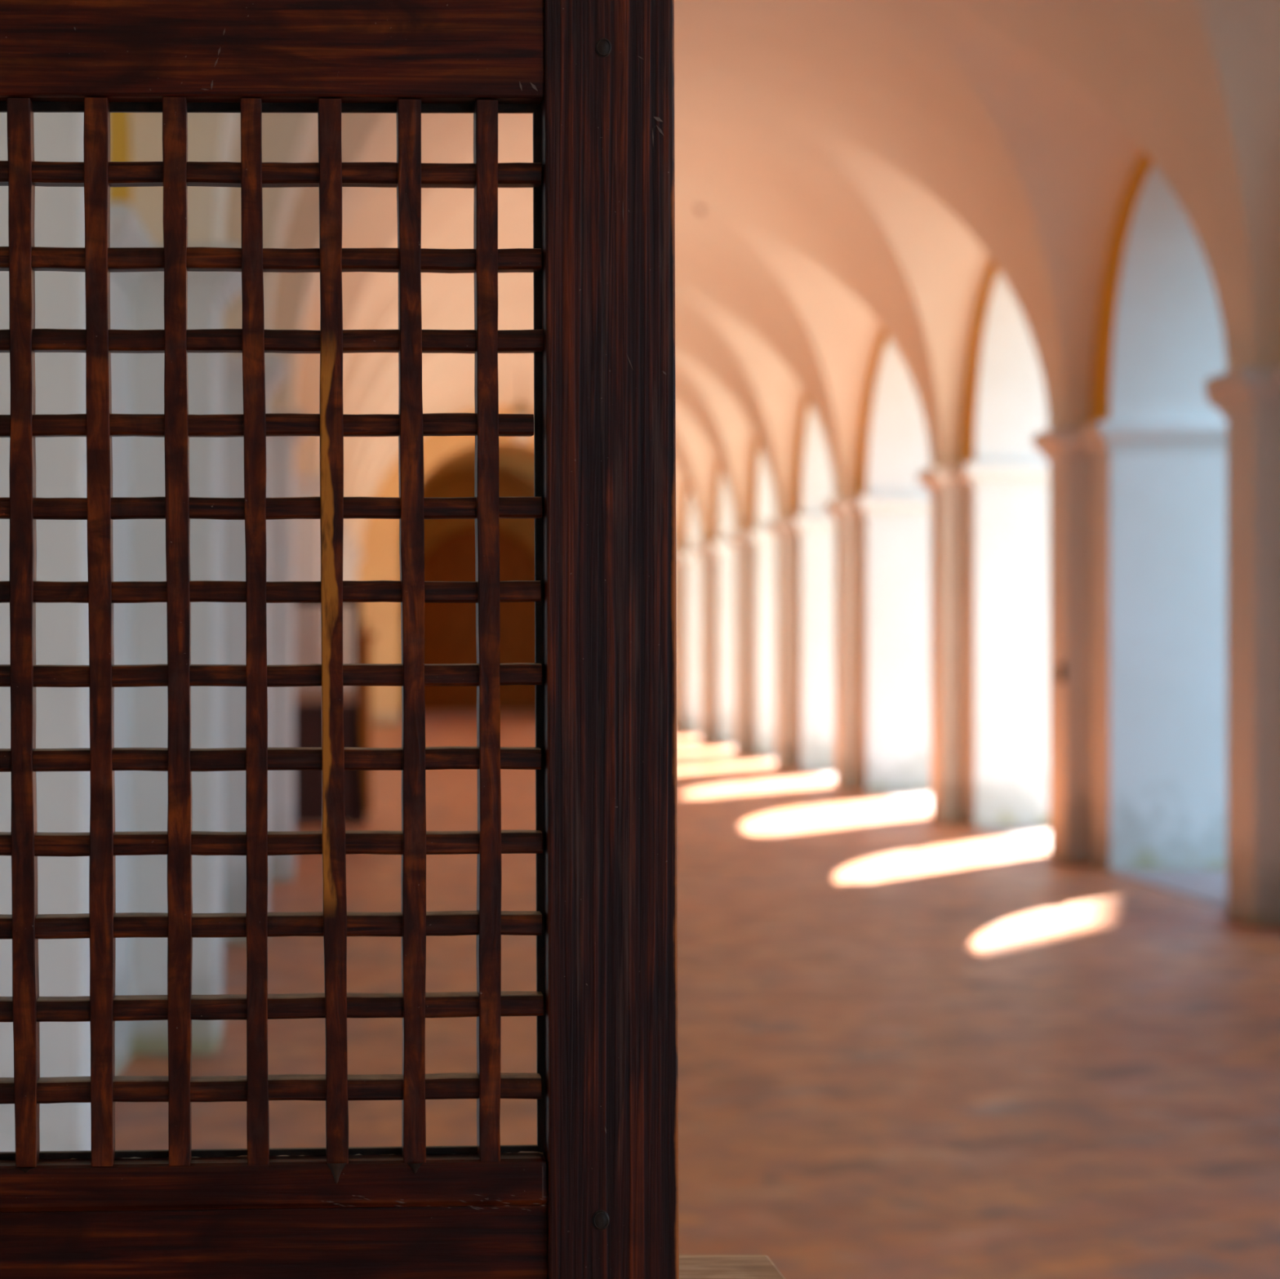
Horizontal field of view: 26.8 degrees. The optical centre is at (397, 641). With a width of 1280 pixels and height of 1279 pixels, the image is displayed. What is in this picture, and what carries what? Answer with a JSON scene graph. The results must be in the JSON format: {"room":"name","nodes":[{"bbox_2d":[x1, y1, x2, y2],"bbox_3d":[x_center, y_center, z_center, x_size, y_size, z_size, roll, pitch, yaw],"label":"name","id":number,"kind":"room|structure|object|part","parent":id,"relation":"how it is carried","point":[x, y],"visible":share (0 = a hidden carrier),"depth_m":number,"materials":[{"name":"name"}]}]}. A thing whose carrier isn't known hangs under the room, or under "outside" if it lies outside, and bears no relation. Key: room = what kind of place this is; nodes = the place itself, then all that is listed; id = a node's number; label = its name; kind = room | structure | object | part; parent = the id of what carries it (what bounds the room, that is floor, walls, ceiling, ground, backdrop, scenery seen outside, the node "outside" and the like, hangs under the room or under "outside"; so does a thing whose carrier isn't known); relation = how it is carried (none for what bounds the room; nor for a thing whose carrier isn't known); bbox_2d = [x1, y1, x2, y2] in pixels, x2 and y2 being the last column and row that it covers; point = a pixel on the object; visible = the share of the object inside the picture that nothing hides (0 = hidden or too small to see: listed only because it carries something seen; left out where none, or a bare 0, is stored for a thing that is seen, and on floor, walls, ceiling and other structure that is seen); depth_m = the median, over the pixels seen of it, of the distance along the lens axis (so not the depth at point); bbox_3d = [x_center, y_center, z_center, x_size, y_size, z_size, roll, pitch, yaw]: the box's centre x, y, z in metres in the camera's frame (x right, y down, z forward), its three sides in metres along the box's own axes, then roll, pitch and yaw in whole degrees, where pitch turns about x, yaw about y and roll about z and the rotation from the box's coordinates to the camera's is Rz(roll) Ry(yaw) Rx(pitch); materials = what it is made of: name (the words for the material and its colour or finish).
{"room":"cloister corridor","nodes":[
{"label":"cloister corridor","id":0,"kind":"room"},
{"bbox_2d":[0,112,91,1151],"bbox_3d":[-0.993,0.035,5.480,0.915,2.770,2.270,0,0,0],"label":"wall","id":1,"kind":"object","parent":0,"point":[62,628],"visible":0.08,"depth_m":5.26,"materials":[{"name":"paint"}]},
{"bbox_2d":[110,112,131,205],"bbox_3d":[-1.175,-2.685,18.710,0.550,2.730,54.520,0,0,0],"label":"wall","id":2,"kind":"structure","parent":0,"point":[120,128],"depth_m":8.66,"materials":[{"name":"paint"}]},
{"bbox_2d":[343,518,349,532],"bbox_3d":[-0.993,0.035,29.400,0.915,2.770,2.270,0,0,0],"label":"pier","id":3,"kind":"object","parent":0,"point":[346,522],"visible":0.08,"depth_m":29.10,"materials":[{"name":"paint"}]},
{"bbox_2d":[356,407,533,724],"bbox_3d":[1.775,-1.350,44.950,6.750,5.500,0.500,0,0,0],"label":"wall","id":4,"kind":"structure","parent":0,"point":[380,561],"depth_m":44.70,"materials":[{"name":"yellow paint"}]},
{"bbox_2d":[400,443,534,707],"bbox_3d":[1.720,-1.200,50.800,3.740,5.200,11.200,0,0,0],"label":"archway","id":5,"kind":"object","parent":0,"point":[454,477],"depth_m":56.40,"materials":[{"name":"paint"}]},
{"bbox_2d":[424,527,535,707],"bbox_3d":[1.720,-0.500,56.240,2.600,3.800,0.120,0,0,0],"label":"door","id":6,"kind":"structure","parent":5,"relation":"in","point":[450,628],"depth_m":56.25,"materials":[{"name":"brown wood"}]},
{"bbox_3d":[1.145,0.025,56.230,0.750,2.250,0.040,0,0,0],"label":"raised panel","id":7,"kind":"part","parent":6,"relation":"part of","materials":[{"name":"brown wood"}]},
{"bbox_3d":[2.295,0.025,56.230,0.750,2.250,0.040,0,0,0],"label":"raised panel","id":8,"kind":"part","parent":6,"relation":"part of","materials":[{"name":"brown wood"}]},
{"bbox_2d":[115,707,1279,1278],"bbox_3d":[1.625,1.525,27.100,7.050,0.250,59.800,0,0,0],"label":"floor","id":9,"kind":"structure","parent":0,"point":[912,1045],"depth_m":9.33,"materials":[{"name":"tile"}]},
{"bbox_2d":[110,201,241,1075],"bbox_3d":[-0.993,0.035,9.250,0.915,2.770,2.270,0,0,0],"label":"pier","id":10,"kind":"object","parent":9,"relation":"on","point":[136,298],"visible":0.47,"depth_m":9.03,"materials":[{"name":"paint"}]},
{"bbox_3d":[-0.993,-1.260,9.250,0.915,0.180,2.270,0,0,0],"label":"impost moulding","id":11,"kind":"part","parent":10,"relation":"part of","materials":[{"name":"paint"}]},
{"bbox_2d":[222,352,287,942],"bbox_3d":[-0.993,0.035,12.600,0.915,2.770,2.270,0,0,0],"label":"pier","id":12,"kind":"object","parent":9,"relation":"on","point":[234,867],"visible":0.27,"depth_m":12.38,"materials":[{"name":"paint"}]},
{"bbox_3d":[-0.993,-1.260,12.600,0.915,0.180,2.270,0,0,0],"label":"impost moulding","id":13,"kind":"part","parent":12,"relation":"part of","materials":[{"name":"paint"}]},
{"bbox_2d":[268,410,306,880],"bbox_3d":[-0.993,0.035,15.800,0.915,2.770,2.270,0,0,0],"label":"pier","id":14,"kind":"object","parent":9,"relation":"on","point":[281,449],"visible":0.17,"depth_m":15.58,"materials":[{"name":"paint"}]},
{"bbox_3d":[-0.993,-1.260,15.800,0.915,0.180,2.270,0,0,0],"label":"impost moulding","id":15,"kind":"part","parent":14,"relation":"part of","materials":[{"name":"paint"}]},
{"bbox_2d":[293,472,321,688],"bbox_3d":[-0.993,0.035,21.600,0.915,2.770,2.270,0,0,0],"label":"pier","id":16,"kind":"object","parent":9,"relation":"on","point":[307,541],"visible":0.22,"depth_m":21.38,"materials":[{"name":"paint"}]},
{"bbox_3d":[-0.993,-1.260,21.600,0.915,0.180,2.270,0,0,0],"label":"impost moulding","id":17,"kind":"part","parent":16,"relation":"part of","materials":[{"name":"paint"}]},
{"bbox_2d":[293,602,376,825],"bbox_3d":[-0.508,0.520,20.595,0.686,1.760,0.650,0,0,0],"label":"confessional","id":18,"kind":"object","parent":9,"relation":"on","point":[357,700],"visible":0.41,"depth_m":20.30,"materials":[{"name":"brown wood"}]},
{"bbox_3d":[-0.565,-0.320,20.320,0.480,0.080,0.040,0,0,0],"label":"rail","id":19,"kind":"part","parent":18,"relation":"part of","materials":[{"name":"brown wood"}]},
{"bbox_3d":[-0.565,0.422,20.315,0.500,0.115,0.050,0,0,0],"label":"rail","id":20,"kind":"part","parent":18,"relation":"part of","materials":[{"name":"brown wood"}]},
{"bbox_3d":[-0.525,0.927,20.320,0.580,0.915,0.040,0,0,0],"label":"panel","id":21,"kind":"part","parent":18,"relation":"part of","materials":[{"name":"brown wood"}]},
{"bbox_3d":[-0.520,0.375,20.880,0.590,1.050,0.040,0,0,0],"label":"backrest","id":22,"kind":"part","parent":18,"relation":"part of","materials":[{"name":"brown wood"}]},
{"bbox_2d":[342,531,355,688],"bbox_3d":[-0.993,0.035,33.100,0.915,2.770,2.270,0,0,0],"label":"pier","id":23,"kind":"object","parent":9,"relation":"on","point":[348,538],"visible":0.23,"depth_m":32.88,"materials":[{"name":"paint"}]},
{"bbox_3d":[-0.993,-1.260,33.100,0.915,0.180,2.270,0,0,0],"label":"impost moulding","id":24,"kind":"part","parent":23,"relation":"part of","materials":[{"name":"paint"}]},
{"bbox_2d":[347,542,359,688],"bbox_3d":[-0.993,0.035,36.900,0.915,2.770,2.270,0,0,0],"label":"pier","id":25,"kind":"object","parent":9,"relation":"on","point":[353,548],"visible":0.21,"depth_m":36.68,"materials":[{"name":"paint"}]},
{"bbox_3d":[-0.993,-1.260,36.900,0.915,0.180,2.270,0,0,0],"label":"impost moulding","id":26,"kind":"part","parent":25,"relation":"part of","materials":[{"name":"paint"}]},
{"bbox_2d":[352,552,362,688],"bbox_3d":[-0.993,0.035,40.700,0.915,2.770,2.270,0,0,0],"label":"pier","id":27,"kind":"object","parent":9,"relation":"on","point":[357,557],"visible":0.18,"depth_m":40.48,"materials":[{"name":"paint"}]},
{"bbox_3d":[-0.993,-1.260,40.700,0.915,0.180,2.270,0,0,0],"label":"impost moulding","id":28,"kind":"part","parent":27,"relation":"part of","materials":[{"name":"paint"}]},
{"bbox_2d":[0,0,785,1278],"bbox_3d":[-0.059,0.463,1.237,0.485,1.848,0.152,0,1,-2],"label":"lattice screen","id":29,"kind":"object","parent":9,"relation":"on","point":[596,1197],"visible":1,"depth_m":1.16,"materials":[{"name":"brown wood"}]},
{"bbox_3d":[-0.084,-0.338,1.163,0.295,0.206,0.034,0,1,-2],"label":"rail","id":30,"kind":"part","parent":29,"relation":"part of","materials":[{"name":"brown wood"}]},
{"bbox_3d":[-0.083,0.332,1.178,0.298,0.174,0.028,0,1,-2],"label":"panel rail","id":31,"kind":"part","parent":29,"relation":"part of","materials":[{"name":"brown wood"}]},
{"bbox_3d":[-0.083,0.237,1.175,0.297,0.022,0.034,0,1,-2],"label":"rail","id":32,"kind":"part","parent":29,"relation":"part of","materials":[{"name":"brown wood"}]},
{"bbox_2d":[675,551,700,733],"bbox_3d":[4.633,0.035,40.700,1.035,2.770,1.570,0,0,0],"label":"pier","id":33,"kind":"object","parent":9,"relation":"on","point":[688,562],"visible":0.41,"depth_m":40.00,"materials":[{"name":"paint"}]},
{"bbox_3d":[4.633,-1.260,40.700,1.035,0.180,1.570,0,0,0],"label":"impost moulding","id":34,"kind":"part","parent":33,"relation":"part of","materials":[{"name":"paint"}]},
{"bbox_2d":[685,733,700,738],"bbox_3d":[4.765,1.416,38.750,0.870,0.048,2.500,0,0,0],"label":"threshold","id":35,"kind":"object","parent":9,"relation":"on","point":[696,735],"visible":0.12,"depth_m":39.54,"materials":[{"name":"stone"}]},
{"bbox_2d":[693,541,734,744],"bbox_3d":[4.633,0.035,36.800,1.035,2.770,1.570,0,0,0],"label":"pier","id":36,"kind":"object","parent":9,"relation":"on","point":[717,558],"visible":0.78,"depth_m":36.18,"materials":[{"name":"paint"}]},
{"bbox_3d":[4.633,-1.260,36.800,1.035,0.180,1.570,0,0,0],"label":"impost moulding","id":37,"kind":"part","parent":36,"relation":"part of","materials":[{"name":"paint"}]},
{"bbox_2d":[717,743,734,750],"bbox_3d":[4.765,1.416,34.900,0.870,0.048,2.400,0,0,0],"label":"threshold","id":38,"kind":"object","parent":9,"relation":"on","point":[731,746],"visible":0.11,"depth_m":35.52,"materials":[{"name":"stone"}]},
{"bbox_2d":[726,529,775,755],"bbox_3d":[4.633,0.035,33.000,1.035,2.770,1.570,0,0,0],"label":"pier","id":39,"kind":"object","parent":9,"relation":"on","point":[755,549],"visible":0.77,"depth_m":32.46,"materials":[{"name":"paint"}]},
{"bbox_3d":[4.633,-1.260,33.000,1.035,0.180,1.570,0,0,0],"label":"impost moulding","id":40,"kind":"part","parent":39,"relation":"part of","materials":[{"name":"paint"}]},
{"bbox_2d":[755,755,775,763],"bbox_3d":[4.765,1.416,31.200,0.870,0.048,2.200,0,0,0],"label":"threshold","id":41,"kind":"object","parent":9,"relation":"on","point":[771,758],"visible":0.12,"depth_m":31.79,"materials":[{"name":"stone"}]},
{"bbox_2d":[766,515,834,770],"bbox_3d":[4.633,0.035,29.400,1.035,2.770,1.570,0,0,0],"label":"pier","id":42,"kind":"object","parent":9,"relation":"on","point":[805,544],"visible":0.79,"depth_m":28.70,"materials":[{"name":"paint"}]},
{"bbox_3d":[4.633,-1.260,29.400,1.035,0.180,1.570,0,0,0],"label":"impost moulding","id":43,"kind":"part","parent":42,"relation":"part of","materials":[{"name":"paint"}]},
{"bbox_2d":[800,770,834,782],"bbox_3d":[4.765,1.416,27.400,0.870,0.048,2.600,0,0,0],"label":"threshold","id":44,"kind":"object","parent":9,"relation":"on","point":[826,775],"visible":0.11,"depth_m":27.89,"materials":[{"name":"stone"}]},
{"bbox_2d":[824,495,930,791],"bbox_3d":[4.633,0.035,25.400,1.035,2.770,1.570,0,0,0],"label":"pier","id":45,"kind":"object","parent":9,"relation":"on","point":[882,543],"visible":0.88,"depth_m":24.70,"materials":[{"name":"paint"}]},
{"bbox_3d":[4.633,-1.260,25.400,1.035,0.180,1.570,0,0,0],"label":"impost moulding","id":46,"kind":"part","parent":45,"relation":"part of","materials":[{"name":"paint"}]},
{"bbox_2d":[864,791,930,813],"bbox_3d":[4.765,1.416,23.090,0.870,0.048,3.220,0,0,0],"label":"threshold","id":47,"kind":"object","parent":9,"relation":"on","point":[921,801],"visible":0.15,"depth_m":23.68,"materials":[{"name":"stone"}]},
{"bbox_2d":[917,462,1048,826],"bbox_3d":[4.633,0.035,20.780,1.035,2.770,1.570,0,0,0],"label":"pier","id":48,"kind":"object","parent":9,"relation":"on","point":[989,521],"visible":0.88,"depth_m":20.08,"materials":[{"name":"paint"}]},
{"bbox_3d":[4.633,-1.260,20.780,1.035,0.180,1.570,0,0,0],"label":"impost moulding","id":49,"kind":"part","parent":48,"relation":"part of","materials":[{"name":"paint"}]},
{"bbox_2d":[972,826,1048,851],"bbox_3d":[4.765,1.416,18.875,0.870,0.048,2.410,0,0,0],"label":"threshold","id":50,"kind":"object","parent":9,"relation":"on","point":[1037,837],"visible":0.16,"depth_m":19.26,"materials":[{"name":"stone"}]},
{"bbox_2d":[1032,420,1226,869],"bbox_3d":[4.633,0.035,16.970,1.035,2.770,1.570,0,0,0],"label":"pier","id":51,"kind":"object","parent":9,"relation":"on","point":[1138,508],"visible":0.89,"depth_m":16.27,"materials":[{"name":"paint"}]},
{"bbox_2d":[1057,663,1064,682],"bbox_3d":[4.185,0.200,16.800,0.030,0.120,0.070,0,0,0],"label":"plate","id":52,"kind":"object","parent":51,"relation":"attached to","point":[1060,666],"visible":1,"depth_m":16.77,"materials":[{"name":"metal"}]},
{"bbox_3d":[4.633,-1.260,16.970,1.035,0.180,1.570,0,0,0],"label":"impost moulding","id":53,"kind":"part","parent":51,"relation":"part of","materials":[{"name":"paint"}]},
{"bbox_2d":[1106,869,1226,908],"bbox_3d":[4.765,1.416,15.125,0.870,0.048,2.290,0,0,0],"label":"threshold","id":54,"kind":"object","parent":9,"relation":"on","point":[1207,886],"visible":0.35,"depth_m":15.46,"materials":[{"name":"stone"}]},
{"bbox_2d":[1204,364,1279,927],"bbox_3d":[4.633,0.035,13.280,1.035,2.770,1.570,0,0,0],"label":"pier","id":55,"kind":"object","parent":9,"relation":"on","point":[1248,397],"visible":0.92,"depth_m":13.07,"materials":[{"name":"paint"}]},
{"bbox_3d":[4.633,-1.260,13.280,1.035,0.180,1.570,0,0,0],"label":"impost moulding","id":56,"kind":"part","parent":55,"relation":"part of","materials":[{"name":"paint"}]},
{"bbox_2d":[129,0,1279,562],"bbox_3d":[1.725,-2.620,18.490,5.290,2.600,52.420,0,0,0],"label":"ceiling","id":57,"kind":"structure","parent":0,"point":[858,170],"depth_m":17.42,"materials":[{"name":"paint"}]},
{"bbox_2d":[511,370,531,441],"bbox_3d":[1.790,-3.410,38.600,0.300,1.040,0.300,0,0,0],"label":"hanging lantern","id":58,"kind":"object","parent":57,"relation":"hanging from","point":[521,407],"visible":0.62,"depth_m":38.53,"materials":[{"name":"metal"}]},
{"bbox_3d":[1.790,-3.565,38.600,0.015,0.730,0.015,0,0,-22],"label":"rod","id":59,"kind":"part","parent":58,"relation":"part of","materials":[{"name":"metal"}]},
{"bbox_3d":[1.790,-3.090,38.600,0.280,0.400,0.280,0,0,0],"label":"lamp shade","id":60,"kind":"part","parent":58,"relation":"part of","materials":[{"name":"glass"}]},
{"bbox_2d":[696,205,705,214],"bbox_3d":[2.630,-3.737,23.100,0.084,0.080,0.082,0,0,0],"label":"ceiling hook","id":61,"kind":"object","parent":57,"relation":"attached to","point":[700,209],"visible":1,"depth_m":23.08,"materials":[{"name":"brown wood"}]},
{"bbox_2d":[684,150,1226,551],"bbox_3d":[4.750,-2.685,19.310,0.800,2.730,52.620,0,0,0],"label":"arch recess","id":62,"kind":"structure","parent":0,"point":[1158,337],"depth_m":19.56,"materials":[{"name":"paint"}]}
]}

